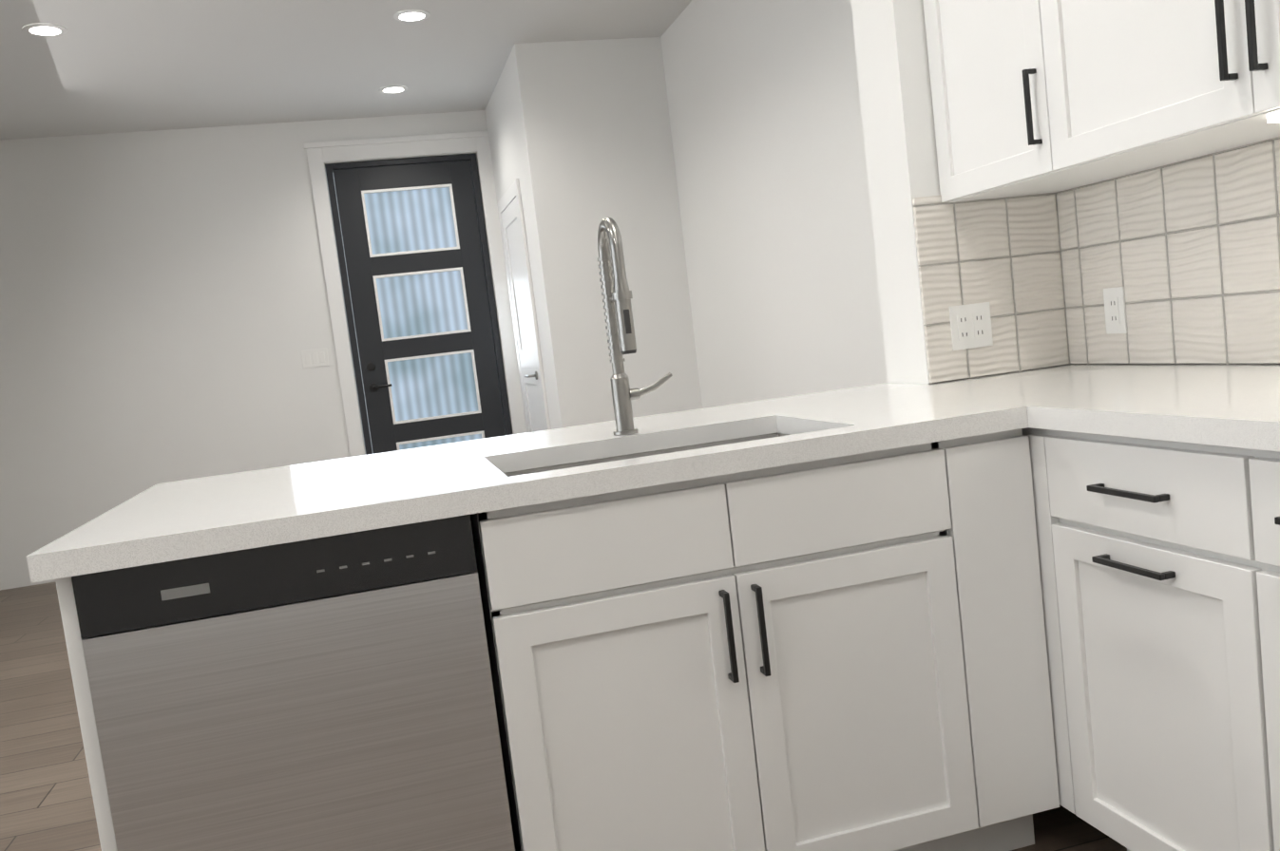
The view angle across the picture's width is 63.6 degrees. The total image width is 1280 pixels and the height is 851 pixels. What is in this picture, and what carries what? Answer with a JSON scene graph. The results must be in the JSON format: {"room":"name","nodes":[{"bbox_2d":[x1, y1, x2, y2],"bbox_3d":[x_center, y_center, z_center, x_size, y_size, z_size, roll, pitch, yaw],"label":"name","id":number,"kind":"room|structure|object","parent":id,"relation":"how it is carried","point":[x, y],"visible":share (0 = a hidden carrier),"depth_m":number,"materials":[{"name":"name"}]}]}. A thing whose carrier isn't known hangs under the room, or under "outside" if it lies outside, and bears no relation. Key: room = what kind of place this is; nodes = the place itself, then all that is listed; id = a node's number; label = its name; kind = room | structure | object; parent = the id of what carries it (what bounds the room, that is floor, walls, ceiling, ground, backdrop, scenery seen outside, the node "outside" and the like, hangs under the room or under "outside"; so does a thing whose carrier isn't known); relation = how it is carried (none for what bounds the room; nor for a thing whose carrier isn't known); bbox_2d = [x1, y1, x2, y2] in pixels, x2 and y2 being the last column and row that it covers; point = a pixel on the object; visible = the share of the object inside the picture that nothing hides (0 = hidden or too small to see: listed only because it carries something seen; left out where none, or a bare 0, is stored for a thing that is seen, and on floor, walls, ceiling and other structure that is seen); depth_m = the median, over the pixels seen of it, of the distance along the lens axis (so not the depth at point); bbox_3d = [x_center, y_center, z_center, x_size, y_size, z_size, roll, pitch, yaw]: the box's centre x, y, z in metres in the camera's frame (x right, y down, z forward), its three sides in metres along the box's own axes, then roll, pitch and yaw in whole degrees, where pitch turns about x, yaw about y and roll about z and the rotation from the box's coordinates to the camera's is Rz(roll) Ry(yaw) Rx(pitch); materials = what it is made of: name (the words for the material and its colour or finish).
{"room":"kitchen","nodes":[
{"label":"kitchen","id":0,"kind":"room"},
{"bbox_2d":[0,110,513,591],"bbox_3d":[-2.285,-0.606,6.937,4.740,2.770,0.150,-8,5,-14],"label":"wall","id":1,"kind":"structure","parent":0,"point":[163,308],"depth_m":6.64,"materials":[{"name":"white paint"}]},
{"bbox_2d":[300,347,329,368],"bbox_3d":[-2.169,-0.450,6.894,0.170,0.120,0.008,-8,5,-14],"label":"light switch","id":2,"kind":"object","parent":1,"relation":"attached to","point":[315,358],"visible":1,"depth_m":6.89,"materials":[{"name":"white plastic"}]},
{"bbox_2d":[303,131,526,457],"bbox_3d":[-1.466,-0.640,7.055,1.236,2.625,0.028,-8,5,-14],"label":"door frame","id":3,"kind":"structure","parent":1,"relation":"attached to","point":[319,154],"depth_m":6.96,"materials":[{"name":"white wood"}]},
{"bbox_2d":[324,153,512,455],"bbox_3d":[-1.474,-0.575,7.124,1.000,2.485,0.188,-8,5,-14],"label":"front door","id":4,"kind":"structure","parent":1,"relation":"in","point":[415,248],"depth_m":7.08,"materials":[{"name":"grey wood"}]},
{"bbox_2d":[0,0,692,139],"bbox_3d":[-1.347,-1.764,2.549,4.740,0.080,8.970,-8,5,-14],"label":"ceiling","id":5,"kind":"structure","parent":0,"point":[103,66],"depth_m":5.39,"materials":[{"name":"white paint"}]},
{"bbox_2d":[21,22,67,36],"bbox_3d":[-2.632,-1.750,4.570,0.176,0.006,0.176,-8,5,-14],"label":"recessed light","id":6,"kind":"object","parent":5,"relation":"in","point":[44,29],"visible":1,"depth_m":4.56,"materials":[{"name":"white"}]},
{"bbox_2d":[379,85,408,93],"bbox_3d":[-1.493,-2.035,6.256,0.176,0.006,0.176,-8,5,-14],"label":"recessed light","id":7,"kind":"object","parent":5,"relation":"in","point":[393,88],"visible":0.98,"depth_m":6.24,"materials":[{"name":"white"}]},
{"bbox_2d":[393,9,430,21],"bbox_3d":[-1.095,-1.966,4.956,0.176,0.006,0.176,-8,5,-14],"label":"recessed light","id":8,"kind":"object","parent":5,"relation":"in","point":[410,15],"visible":0.98,"depth_m":4.94,"materials":[{"name":"white"}]},
{"bbox_2d":[0,582,1127,850],"bbox_3d":[-1.015,1.040,2.800,4.740,0.050,8.970,-8,5,-14],"label":"floor","id":9,"kind":"structure","parent":0,"point":[46,799],"depth_m":3.38,"materials":[{"name":"brown wood"}]},
{"bbox_2d":[55,428,1059,850],"bbox_3d":[-0.133,0.522,2.209,1.681,0.873,0.935,-8,5,-14],"label":"base cabinet","id":10,"kind":"object","parent":9,"relation":"on","point":[840,655],"visible":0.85,"depth_m":1.85,"materials":[{"name":"white wood"}]},
{"bbox_2d":[71,515,515,850],"bbox_3d":[-0.591,0.595,1.947,0.601,0.859,0.590,-8,5,-14],"label":"dishwasher","id":11,"kind":"object","parent":10,"relation":"in","point":[332,694],"visible":0.9,"depth_m":1.65,"materials":[{"name":"grey metal"}]},
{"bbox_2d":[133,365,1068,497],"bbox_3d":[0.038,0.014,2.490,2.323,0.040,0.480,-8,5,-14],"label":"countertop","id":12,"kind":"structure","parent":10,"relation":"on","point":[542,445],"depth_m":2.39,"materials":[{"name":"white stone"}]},
{"bbox_2d":[597,217,672,435],"bbox_3d":[-0.002,-0.218,2.244,0.146,0.471,0.166,-8,5,-14],"label":"faucet","id":13,"kind":"object","parent":12,"relation":"on","point":[618,297],"visible":1,"depth_m":2.26,"materials":[{"name":"silver metal"}]},
{"bbox_2d":[26,364,1231,582],"bbox_3d":[0.205,0.052,1.845,2.323,0.040,0.095,-8,5,-14],"label":"countertop","id":14,"kind":"structure","parent":10,"relation":"on","point":[96,548],"depth_m":1.75,"materials":[{"name":"white stone"}]},
{"bbox_2d":[503,433,788,477],"bbox_3d":[0.057,0.188,2.071,0.708,0.230,0.448,-8,5,-14],"label":"undermount sink","id":15,"kind":"object","parent":14,"relation":"in","point":[629,456],"depth_m":2.26,"materials":[{"name":"metal"}]},
{"bbox_2d":[1022,364,1279,451],"bbox_3d":[1.127,-0.037,1.624,0.636,0.040,0.774,-8,5,-14],"label":"countertop","id":16,"kind":"structure","parent":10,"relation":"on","point":[1228,405],"depth_m":1.74,"materials":[{"name":"white stone"}]},
{"bbox_2d":[1021,427,1279,850],"bbox_3d":[1.084,0.396,2.009,0.647,0.873,1.491,-8,5,-14],"label":"base cabinet","id":17,"kind":"object","parent":9,"relation":"on","point":[1159,565],"depth_m":1.69,"materials":[{"name":"white wood"}]},
{"bbox_2d":[484,37,702,429],"bbox_3d":[-0.255,-0.815,6.587,0.950,2.770,1.520,-8,5,-14],"label":"wall","id":18,"kind":"structure","parent":0,"point":[580,137],"depth_m":5.81,"materials":[{"name":"white paint"}]},
{"bbox_2d":[497,178,550,432],"bbox_3d":[-0.743,-0.430,6.617,0.077,2.117,0.930,-8,5,-14],"label":"closet door","id":19,"kind":"structure","parent":18,"relation":"in","point":[523,306],"depth_m":6.55,"materials":[{"name":"white wood"}]},
{"bbox_2d":[660,0,887,408],"bbox_3d":[1.249,-0.620,2.425,0.120,2.770,7.300,-8,5,-14],"label":"wall","id":20,"kind":"structure","parent":0,"point":[765,116],"depth_m":4.58,"materials":[{"name":"white paint"}]},
{"bbox_2d":[850,0,1068,384],"bbox_3d":[0.872,-0.608,2.794,0.430,2.770,0.220,-8,5,-14],"label":"wall","id":21,"kind":"structure","parent":0,"point":[895,96],"depth_m":2.69,"materials":[{"name":"white paint"}]},
{"bbox_2d":[922,0,1155,202],"bbox_3d":[0.928,-1.151,2.425,0.346,1.152,0.451,-8,5,-14],"label":"upper cabinet","id":22,"kind":"object","parent":21,"relation":"attached to","point":[1032,97],"depth_m":2.43,"materials":[{"name":"white wood"}]},
{"bbox_2d":[912,136,1279,383],"bbox_3d":[1.415,-0.234,0.840,0.428,0.550,3.870,-8,5,-14],"label":"tile backsplash","id":23,"kind":"structure","parent":21,"relation":"attached to","point":[1185,254],"depth_m":2.54,"materials":[{"name":"white tile"}]},
{"bbox_2d":[948,302,993,350],"bbox_3d":[0.860,-0.258,2.683,0.116,0.114,0.007,-8,5,-14],"label":"outlet","id":24,"kind":"object","parent":23,"relation":"attached to","point":[970,326],"visible":1,"depth_m":2.68,"materials":[{"name":"white plastic"}]},
{"bbox_2d":[1103,286,1127,334],"bbox_3d":[1.182,-0.286,2.572,0.007,0.114,0.070,-8,5,-14],"label":"outlet","id":25,"kind":"object","parent":23,"relation":"attached to","point":[1115,310],"visible":1,"depth_m":2.57,"materials":[{"name":"white plastic"}]},
{"bbox_2d":[1036,0,1279,178],"bbox_3d":[1.115,-1.109,1.701,0.346,1.152,1.047,-8,5,-14],"label":"upper cabinet","id":26,"kind":"object","parent":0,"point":[1130,85],"depth_m":1.95,"materials":[{"name":"white wood"}]}
]}

